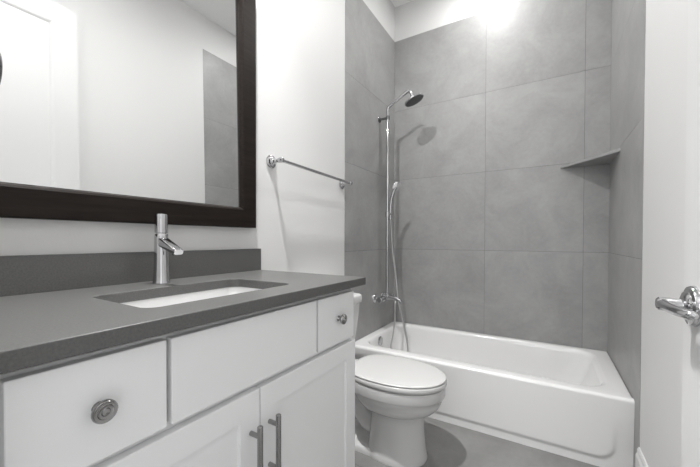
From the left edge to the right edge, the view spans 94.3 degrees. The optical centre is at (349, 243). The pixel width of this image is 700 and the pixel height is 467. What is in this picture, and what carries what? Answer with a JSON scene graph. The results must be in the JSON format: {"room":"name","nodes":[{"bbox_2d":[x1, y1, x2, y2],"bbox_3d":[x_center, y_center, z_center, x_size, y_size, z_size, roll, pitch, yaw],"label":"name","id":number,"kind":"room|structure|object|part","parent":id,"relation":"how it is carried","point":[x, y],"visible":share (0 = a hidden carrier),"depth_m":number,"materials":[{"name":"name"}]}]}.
{"room":"bathroom","nodes":[
{"label":"bathroom","id":0,"kind":"room"},
{"bbox_2d":[0,0,394,340],"bbox_3d":[-0.339,-0.520,1.814,0.122,3.152,2.876,1,1,31],"label":"wall","id":1,"kind":"structure","parent":0,"point":[325,69],"depth_m":1.90,"materials":[{"name":"white paint"}]},
{"bbox_2d":[0,0,255,227],"bbox_3d":[-0.689,-0.633,1.083,0.034,1.129,0.954,1,1,31],"label":"wall mirror","id":2,"kind":"object","parent":1,"relation":"attached to","point":[117,111],"visible":1,"depth_m":1.05,"materials":[{"name":"brown wood"}]},
{"bbox_2d":[0,249,260,296],"bbox_3d":[-0.695,0.077,1.099,0.020,0.100,1.031,1,1,31],"label":"backsplash","id":3,"kind":"structure","parent":1,"relation":"attached to","point":[19,274],"depth_m":0.99,"materials":[{"name":"grey stone"}]},
{"bbox_2d":[266,155,352,188],"bbox_3d":[-0.189,-0.404,1.868,0.082,0.081,0.714,1,1,31],"label":"towel bar","id":4,"kind":"object","parent":1,"relation":"attached to","point":[271,161],"visible":1,"depth_m":1.69,"materials":[{"name":"silver metal"}]},
{"bbox_3d":[-0.357,-0.408,1.591,0.082,0.066,0.066,1,1,31],"label":"post","id":5,"kind":"part","parent":4,"relation":"part of","materials":[{"name":"silver metal"}]},
{"bbox_3d":[-0.021,-0.400,2.145,0.082,0.066,0.066,1,1,31],"label":"post","id":6,"kind":"part","parent":4,"relation":"part of","materials":[{"name":"silver metal"}]},
{"bbox_2d":[373,90,423,302],"bbox_3d":[0.393,-0.360,2.551,0.368,1.661,0.230,1,1,31],"label":"shower column","id":7,"kind":"structure","parent":1,"relation":"attached to","point":[413,100],"depth_m":2.59,"materials":[{"name":"silver metal"}]},
{"bbox_3d":[0.350,0.441,2.586,0.142,0.052,0.032,1,1,31],"label":"tub spout","id":8,"kind":"part","parent":7,"relation":"part of","materials":[{"name":"silver metal"}]},
{"bbox_2d":[389,182,408,351],"bbox_3d":[0.385,0.226,2.558,0.176,1.429,0.076,1,1,31],"label":"shower","id":9,"kind":"object","parent":7,"relation":"attached to","point":[396,186],"visible":0.84,"depth_m":2.57,"materials":[{"name":"silver metal"}]},
{"bbox_3d":[0.343,-0.324,2.582,0.068,0.262,0.027,1,1,31],"label":"handle","id":10,"kind":"part","parent":9,"relation":"part of","materials":[{"name":"silver metal"}]},
{"bbox_2d":[390,0,412,6],"bbox_3d":[0.367,-2.138,1.367,1.764,0.100,2.876,1,1,31],"label":"ceiling","id":11,"kind":"structure","parent":0,"point":[396,3],"depth_m":2.83,"materials":[{"name":"white paint"}]},
{"bbox_2d":[355,417,598,466],"bbox_3d":[-0.273,1.105,0.364,1.764,0.060,5.320,1,1,31],"label":"floor","id":12,"kind":"structure","parent":0,"point":[447,444],"depth_m":1.65,"materials":[{"name":"tile"}]},
{"bbox_2d":[0,288,354,466],"bbox_3d":[-0.450,0.613,0.955,0.597,0.908,0.970,1,1,31],"label":"vanity cabinet","id":13,"kind":"object","parent":12,"relation":"on","point":[274,386],"visible":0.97,"depth_m":0.69,"materials":[{"name":"white paint"}]},
{"bbox_3d":[-0.412,0.266,0.529,0.020,0.168,0.217,1,1,31],"label":"drawer","id":14,"kind":"part","parent":13,"relation":"part of","materials":[{"name":"white paint"}]},
{"bbox_3d":[-0.392,0.264,0.515,0.028,0.036,0.036,1,1,31],"label":"knob","id":15,"kind":"part","parent":13,"relation":"part of","materials":[{"name":"silver metal"}]},
{"bbox_3d":[-0.353,0.661,0.633,0.020,0.591,0.452,1,1,31],"label":"door","id":16,"kind":"part","parent":13,"relation":"part of","materials":[{"name":"white paint"}]},
{"bbox_2d":[0,249,365,373],"bbox_3d":[-0.455,0.094,0.954,0.582,0.130,1.031,1,1,31],"label":"countertop","id":17,"kind":"structure","parent":13,"relation":"on","point":[53,307],"depth_m":0.83,"materials":[{"name":"grey stone"}]},
{"bbox_2d":[152,214,182,283],"bbox_3d":[-0.581,0.015,1.036,0.125,0.226,0.051,1,1,31],"label":"faucet","id":18,"kind":"object","parent":17,"relation":"on","point":[163,245],"visible":1,"depth_m":1.04,"materials":[{"name":"silver metal"}]},
{"bbox_3d":[-0.613,-0.065,1.054,0.038,0.066,0.038,1,1,31],"label":"handle","id":19,"kind":"part","parent":18,"relation":"part of","materials":[{"name":"silver metal"}]},
{"bbox_3d":[-0.577,0.002,1.033,0.115,0.062,0.033,1,1,31],"label":"spout","id":20,"kind":"part","parent":18,"relation":"part of","materials":[{"name":"silver metal"}]},
{"bbox_2d":[121,287,260,307],"bbox_3d":[-0.419,0.235,0.932,0.322,0.150,0.492,1,1,31],"label":"sink","id":21,"kind":"object","parent":17,"relation":"in","point":[188,297],"visible":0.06,"depth_m":1.04,"materials":[{"name":"white ceramic"}]},
{"bbox_3d":[-0.232,0.263,0.827,0.020,0.168,0.461,1,1,31],"label":"false drawer","id":22,"kind":"part","parent":13,"relation":"part of","materials":[{"name":"white paint"}]},
{"bbox_3d":[-0.226,0.519,0.785,0.040,0.165,0.014,1,1,31],"label":"bar handle","id":23,"kind":"part","parent":13,"relation":"part of","materials":[{"name":"silver metal"}]},
{"bbox_3d":[-0.194,0.518,0.838,0.040,0.165,0.014,1,1,31],"label":"bar handle","id":24,"kind":"part","parent":13,"relation":"part of","materials":[{"name":"silver metal"}]},
{"bbox_3d":[-0.112,0.656,1.032,0.020,0.591,0.474,1,1,31],"label":"door","id":25,"kind":"part","parent":13,"relation":"part of","materials":[{"name":"white paint"}]},
{"bbox_3d":[-0.051,0.260,1.125,0.020,0.168,0.219,1,1,31],"label":"drawer","id":26,"kind":"part","parent":13,"relation":"part of","materials":[{"name":"white paint"}]},
{"bbox_3d":[-0.028,0.258,1.118,0.028,0.036,0.036,1,1,31],"label":"knob","id":27,"kind":"part","parent":13,"relation":"part of","materials":[{"name":"silver metal"}]},
{"bbox_2d":[351,293,446,466],"bbox_3d":[0.126,0.680,1.731,0.767,0.758,0.396,1,1,31],"label":"toilet","id":28,"kind":"object","parent":12,"relation":"on","point":[394,395],"visible":0.62,"depth_m":1.56,"materials":[{"name":"white ceramic"}]},
{"bbox_3d":[-0.110,0.516,1.872,0.206,0.325,0.376,1,1,31],"label":"tank","id":29,"kind":"part","parent":28,"relation":"part of","materials":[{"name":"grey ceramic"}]},
{"bbox_3d":[-0.108,0.326,1.869,0.218,0.054,0.396,1,1,31],"label":"tank lid","id":30,"kind":"part","parent":28,"relation":"part of","materials":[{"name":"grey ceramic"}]},
{"bbox_3d":[0.243,0.644,1.660,0.488,0.014,0.370,1,1,31],"label":"lid","id":31,"kind":"part","parent":28,"relation":"part of","materials":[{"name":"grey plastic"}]},
{"bbox_3d":[0.246,0.665,1.658,0.485,0.027,0.376,1,1,31],"label":"seat","id":32,"kind":"part","parent":28,"relation":"part of","materials":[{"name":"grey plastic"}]},
{"bbox_2d":[355,321,634,466],"bbox_3d":[0.842,0.877,2.201,1.520,0.352,0.774,1,1,31],"label":"bathtub","id":33,"kind":"object","parent":12,"relation":"on","point":[571,402],"visible":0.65,"depth_m":1.80,"materials":[{"name":"white ceramic"}]},
{"bbox_3d":[0.238,0.748,2.505,0.019,0.070,0.070,1,1,31],"label":"overflow plate","id":34,"kind":"part","parent":33,"relation":"part of","materials":[{"name":"silver metal"}]},
{"bbox_2d":[394,0,611,352],"bbox_3d":[1.078,-0.526,2.567,1.526,3.152,0.120,1,1,31],"label":"wall","id":35,"kind":"structure","parent":0,"point":[492,236],"depth_m":2.44,"materials":[{"name":"grey tile"}]},
{"bbox_2d":[608,0,687,466],"bbox_3d":[1.067,-0.506,0.963,0.120,3.152,2.876,1,1,31],"label":"wall","id":36,"kind":"structure","parent":0,"point":[649,50],"depth_m":1.30,"materials":[{"name":"white paint"}]},
{"bbox_2d":[560,148,619,167],"bbox_3d":[1.490,-0.531,2.039,0.271,0.017,0.355,1,1,31],"label":"corner shelf","id":37,"kind":"object","parent":36,"relation":"attached to","point":[604,158],"visible":1,"depth_m":2.05,"materials":[{"name":"tile"}]},
{"bbox_2d":[635,447,647,466],"bbox_3d":[0.783,0.979,0.646,0.014,0.190,1.770,1,1,31],"label":"baseboard","id":38,"kind":"structure","parent":36,"relation":"attached to","point":[640,461],"depth_m":1.36,"materials":[{"name":"white paint"}]},
{"bbox_2d":[655,0,699,466],"bbox_3d":[0.437,-0.199,0.295,0.088,2.537,0.779,1,1,31],"label":"door","id":39,"kind":"structure","parent":36,"relation":"in","point":[687,307],"depth_m":0.59,"materials":[{"name":"white paint"}]},
{"bbox_3d":[0.595,0.111,0.594,0.051,0.028,0.028,1,1,31],"label":"handle","id":40,"kind":"part","parent":39,"relation":"part of","materials":[{"name":"silver metal"}]},
{"bbox_3d":[0.562,0.111,0.563,0.024,0.021,0.113,0,1,26],"label":"lever arm","id":41,"kind":"part","parent":39,"relation":"part of","materials":[{"name":"silver metal"}]},
{"bbox_3d":[-0.349,-0.499,0.209,1.526,3.152,0.120,1,1,31],"label":"wall","id":42,"kind":"structure","parent":0,"visible":0},
{"bbox_2d":[0,53,2,82],"bbox_3d":[-0.496,-0.234,0.413,0.062,0.062,0.070,1,1,31],"label":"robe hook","id":43,"kind":"object","parent":42,"relation":"attached to","point":[1,63],"visible":1,"depth_m":0.43,"materials":[{"name":"silver metal"}]}
]}

